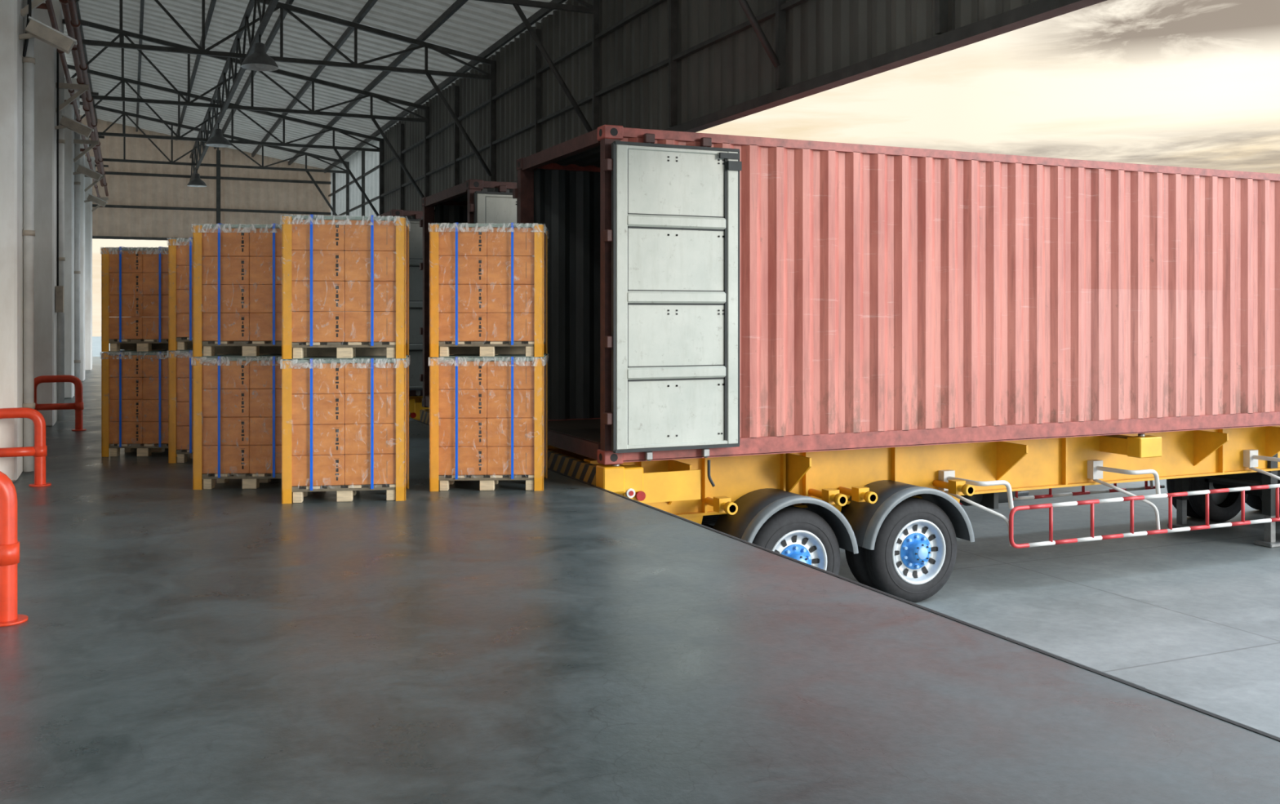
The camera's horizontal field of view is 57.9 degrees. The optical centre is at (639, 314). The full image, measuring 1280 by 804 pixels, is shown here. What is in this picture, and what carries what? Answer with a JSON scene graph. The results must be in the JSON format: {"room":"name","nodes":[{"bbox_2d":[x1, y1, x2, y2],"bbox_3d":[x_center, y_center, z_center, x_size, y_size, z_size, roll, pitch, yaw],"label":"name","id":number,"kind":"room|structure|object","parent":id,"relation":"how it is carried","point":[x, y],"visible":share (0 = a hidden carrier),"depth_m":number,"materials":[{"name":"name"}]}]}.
{"room":"loading area","nodes":[
{"label":"loading area","id":0,"kind":"room"},
{"bbox_2d":[0,0,95,482],"bbox_3d":[-7.867,-2.226,14.814,0.780,7.400,43.540,0,0,-24],"label":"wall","id":1,"kind":"structure","parent":0,"point":[11,22],"depth_m":15.10,"materials":[{"name":"paint"}]},
{"bbox_2d":[18,0,108,471],"bbox_3d":[-7.716,-1.258,15.286,0.897,5.425,42.200,0,0,-24],"label":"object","id":2,"kind":"structure","parent":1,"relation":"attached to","point":[33,28],"depth_m":14.65,"materials":[{"name":"beige metal"}]},
{"bbox_2d":[80,115,331,240],"bbox_3d":[-13.463,-2.260,36.104,7.450,7.468,0.170,0,0,-24],"label":"wall","id":3,"kind":"structure","parent":0,"point":[146,201],"depth_m":35.86,"materials":[{"name":"metal"}]},
{"bbox_2d":[63,0,568,169],"bbox_3d":[-4.591,-5.343,16.393,7.750,1.422,43.700,0,0,-24],"label":"ceiling","id":4,"kind":"structure","parent":0,"point":[477,25],"depth_m":23.69,"materials":[{"name":"grey metal"}]},
{"bbox_2d":[75,0,566,173],"bbox_3d":[-4.519,-5.232,16.316,6.780,1.290,43.500,0,0,-24],"label":"ceiling beams","id":5,"kind":"structure","parent":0,"point":[542,12],"depth_m":22.73,"materials":[{"name":"black metal"}]},
{"bbox_2d":[189,0,279,181],"bbox_3d":[-5.159,-4.511,16.033,0.070,0.800,43.500,0,0,-24],"label":"girder","id":6,"kind":"object","parent":5,"relation":"attached to","point":[264,18],"visible":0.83,"depth_m":21.41,"materials":[{"name":"metal"}]},
{"bbox_2d":[186,168,206,186],"bbox_3d":[-12.534,-3.861,32.726,0.527,0.490,0.527,0,0,-24],"label":"pendant lamp","id":7,"kind":"object","parent":6,"relation":"hanging from","point":[196,181],"visible":1,"depth_m":32.62,"materials":[{"name":"black metal"}]},
{"bbox_2d":[205,123,231,146],"bbox_3d":[-9.058,-3.861,24.860,0.527,0.490,0.527,0,0,-24],"label":"pendant lamp","id":8,"kind":"object","parent":6,"relation":"hanging from","point":[218,140],"visible":1,"depth_m":24.77,"materials":[{"name":"black metal"}]},
{"bbox_2d":[240,34,278,71],"bbox_3d":[-5.583,-3.861,16.993,0.527,0.490,0.527,0,0,-24],"label":"pendant lamp","id":9,"kind":"object","parent":6,"relation":"hanging from","point":[259,60],"visible":1,"depth_m":16.92,"materials":[{"name":"black metal"}]},
{"bbox_2d":[0,356,1279,803],"bbox_3d":[-6.869,2.134,18.010,5.290,1.320,50.500,0,0,-24],"label":"floor","id":10,"kind":"structure","parent":0,"point":[571,641],"depth_m":4.79,"materials":[{"name":"concrete"}]},
{"bbox_2d":[0,471,27,626],"bbox_3d":[-3.305,1.099,5.427,0.768,0.750,0.188,0,0,-24],"label":"guard rail","id":11,"kind":"object","parent":10,"relation":"on","point":[9,544],"visible":1,"depth_m":5.51,"materials":[{"name":"red metal"}]},
{"bbox_2d":[0,407,51,486],"bbox_3d":[-5.349,1.137,9.881,0.569,0.675,0.169,0,0,-24],"label":"guard rail","id":12,"kind":"object","parent":10,"relation":"on","point":[39,451],"visible":1,"depth_m":9.92,"materials":[{"name":"red metal"}]},
{"bbox_2d":[34,375,86,431],"bbox_3d":[-7.355,1.122,14.570,0.689,0.705,0.169,0,0,-24],"label":"guard rail","id":13,"kind":"object","parent":10,"relation":"on","point":[77,406],"visible":0.77,"depth_m":14.60,"materials":[{"name":"red metal"}]},
{"bbox_2d":[100,246,186,457],"bbox_3d":[-5.159,0.388,12.367,0.847,2.173,0.827,0,0,-1],"label":"boxes","id":14,"kind":"object","parent":10,"relation":"on","point":[135,280],"visible":0.66,"depth_m":11.98,"materials":[{"name":"brown cardboard"}]},
{"bbox_2d":[167,237,203,462],"bbox_3d":[-4.210,0.357,11.858,0.947,2.233,0.827,0,0,-1],"label":"boxes","id":15,"kind":"object","parent":10,"relation":"on","point":[180,249],"visible":0.12,"depth_m":11.46,"materials":[{"name":"brown cardboard"}]},
{"bbox_2d":[191,223,284,489],"bbox_3d":[-3.306,0.355,10.136,0.947,2.238,0.827,0,0,-2],"label":"boxes","id":16,"kind":"object","parent":10,"relation":"on","point":[237,268],"visible":0.78,"depth_m":9.75,"materials":[{"name":"brown cardboard"}]},
{"bbox_2d":[280,214,410,503],"bbox_3d":[-2.375,0.347,9.419,0.962,2.253,0.727,0,0,-9],"label":"boxes","id":17,"kind":"object","parent":10,"relation":"on","point":[345,279],"visible":1,"depth_m":9.09,"materials":[{"name":"brown cardboard"}]},
{"bbox_2d":[428,222,548,491],"bbox_3d":[-1.293,0.355,10.046,0.962,2.238,0.827,0,0,-2],"label":"boxes","id":18,"kind":"object","parent":10,"relation":"on","point":[488,282],"visible":1,"depth_m":9.66,"materials":[{"name":"brown cardboard"}]},
{"bbox_2d":[408,417,1279,742],"bbox_3d":[-3.218,1.573,16.343,0.062,0.203,44.500,0,0,-24],"label":"trim","id":19,"kind":"structure","parent":10,"relation":"attached to","point":[1086,668],"depth_m":5.37,"materials":[{"name":"metal"}]},
{"bbox_2d":[330,0,1038,216],"bbox_3d":[-1.260,-3.430,17.755,0.045,2.549,43.500,0,0,-24],"label":"wall","id":20,"kind":"structure","parent":0,"point":[823,37],"depth_m":14.99,"materials":[{"name":"grey metal"}]},
{"bbox_2d":[80,101,348,216],"bbox_3d":[-12.021,-4.134,32.953,7.345,3.355,0.070,0,0,-24],"label":"roof truss","id":21,"kind":"object","parent":20,"relation":"attached to","point":[317,157],"depth_m":32.98,"materials":[{"name":"black metal"}]},
{"bbox_2d":[66,64,382,215],"bbox_3d":[-10.001,-4.134,28.379,7.345,3.355,0.070,0,0,-24],"label":"roof truss","id":22,"kind":"object","parent":20,"relation":"attached to","point":[329,128],"depth_m":28.46,"materials":[{"name":"black metal"}]},
{"bbox_2d":[63,17,428,198],"bbox_3d":[-7.980,-4.134,23.805,7.345,3.355,0.070,0,0,-24],"label":"roof truss","id":23,"kind":"object","parent":20,"relation":"attached to","point":[366,94],"depth_m":23.94,"materials":[{"name":"black metal"}]},
{"bbox_2d":[75,0,494,177],"bbox_3d":[-5.960,-4.134,19.232,7.345,3.355,0.070,0,0,-24],"label":"roof truss","id":24,"kind":"object","parent":20,"relation":"attached to","point":[446,51],"depth_m":19.60,"materials":[{"name":"black metal"}]},
{"bbox_2d":[475,0,597,132],"bbox_3d":[-3.939,-4.134,14.658,7.345,3.355,0.070,0,0,-24],"label":"roof truss","id":25,"kind":"object","parent":20,"relation":"attached to","point":[588,8],"depth_m":15.85,"materials":[{"name":"black metal"}]},
{"bbox_2d":[328,0,1106,216],"bbox_3d":[-1.299,-3.330,17.738,0.160,2.409,43.500,0,0,-24],"label":"beams","id":26,"kind":"structure","parent":20,"relation":"attached to","point":[1039,11],"depth_m":13.01,"materials":[{"name":"metal"}]},
{"bbox_2d":[737,0,780,67],"bbox_3d":[-1.919,-4.134,10.085,7.345,3.355,0.070,0,0,-24],"label":"beam","id":27,"kind":"structure","parent":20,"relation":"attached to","point":[744,3],"depth_m":11.43,"materials":[{"name":"black metal"}]},
{"label":"outside","id":28,"kind":"structure","parent":0,"visible":0},
{"bbox_2d":[92,336,1279,737],"bbox_3d":[16.384,2.794,61.900,200.000,0.001,220.000,0,0,-24],"label":"ground","id":29,"kind":"structure","parent":28,"point":[1190,617],"depth_m":11.56,"materials":[{"name":"concrete"}]},
{"bbox_2d":[408,395,429,421],"bbox_3d":[1.233,2.041,21.367,12.155,1.513,2.620,0,0,-24],"label":"trailer","id":30,"kind":"object","parent":29,"relation":"on","point":[415,402],"visible":0.02,"depth_m":17.96,"materials":[{"name":"yellow paint"}]},
{"bbox_2d":[368,208,422,396],"bbox_3d":[1.256,-0.166,21.381,12.202,2.900,2.720,0,0,-24],"label":"shipping container","id":31,"kind":"object","parent":30,"relation":"on","point":[415,232],"visible":0.06,"depth_m":17.86,"materials":[{"name":"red metal"}]},
{"bbox_2d":[419,408,1028,495],"bbox_3d":[2.991,2.041,17.388,12.155,1.513,2.620,0,0,-24],"label":"trailer","id":32,"kind":"object","parent":29,"relation":"on","point":[424,413],"visible":0.02,"depth_m":15.90,"materials":[{"name":"yellow paint"}]},
{"bbox_2d":[419,179,516,407],"bbox_3d":[3.032,-0.166,17.410,12.202,2.900,2.720,0,0,-24],"label":"shipping container","id":33,"kind":"object","parent":32,"relation":"on","point":[471,201],"visible":0.13,"depth_m":15.43,"materials":[{"name":"red metal"}]},
{"bbox_2d":[547,425,1279,602],"bbox_3d":[4.749,2.041,13.409,12.155,1.513,2.620,0,0,-24],"label":"trailer","id":34,"kind":"object","parent":29,"relation":"on","point":[897,515],"visible":0.79,"depth_m":11.39,"materials":[{"name":"yellow paint"}]},
{"bbox_2d":[512,124,1279,465],"bbox_3d":[4.772,-0.166,13.423,12.202,2.900,2.720,0,0,-24],"label":"shipping container","id":35,"kind":"object","parent":34,"relation":"on","point":[709,295],"visible":0.92,"depth_m":11.32,"materials":[{"name":"red metal"}]},
{"bbox_2d":[1166,470,1279,522],"bbox_3d":[10.686,1.185,16.036,6.710,3.223,2.596,0,0,-24],"label":"tractor","id":36,"kind":"object","parent":29,"relation":"on","point":[1224,506],"visible":0.32,"depth_m":15.47,"materials":[{"name":"rubber"}]}
]}

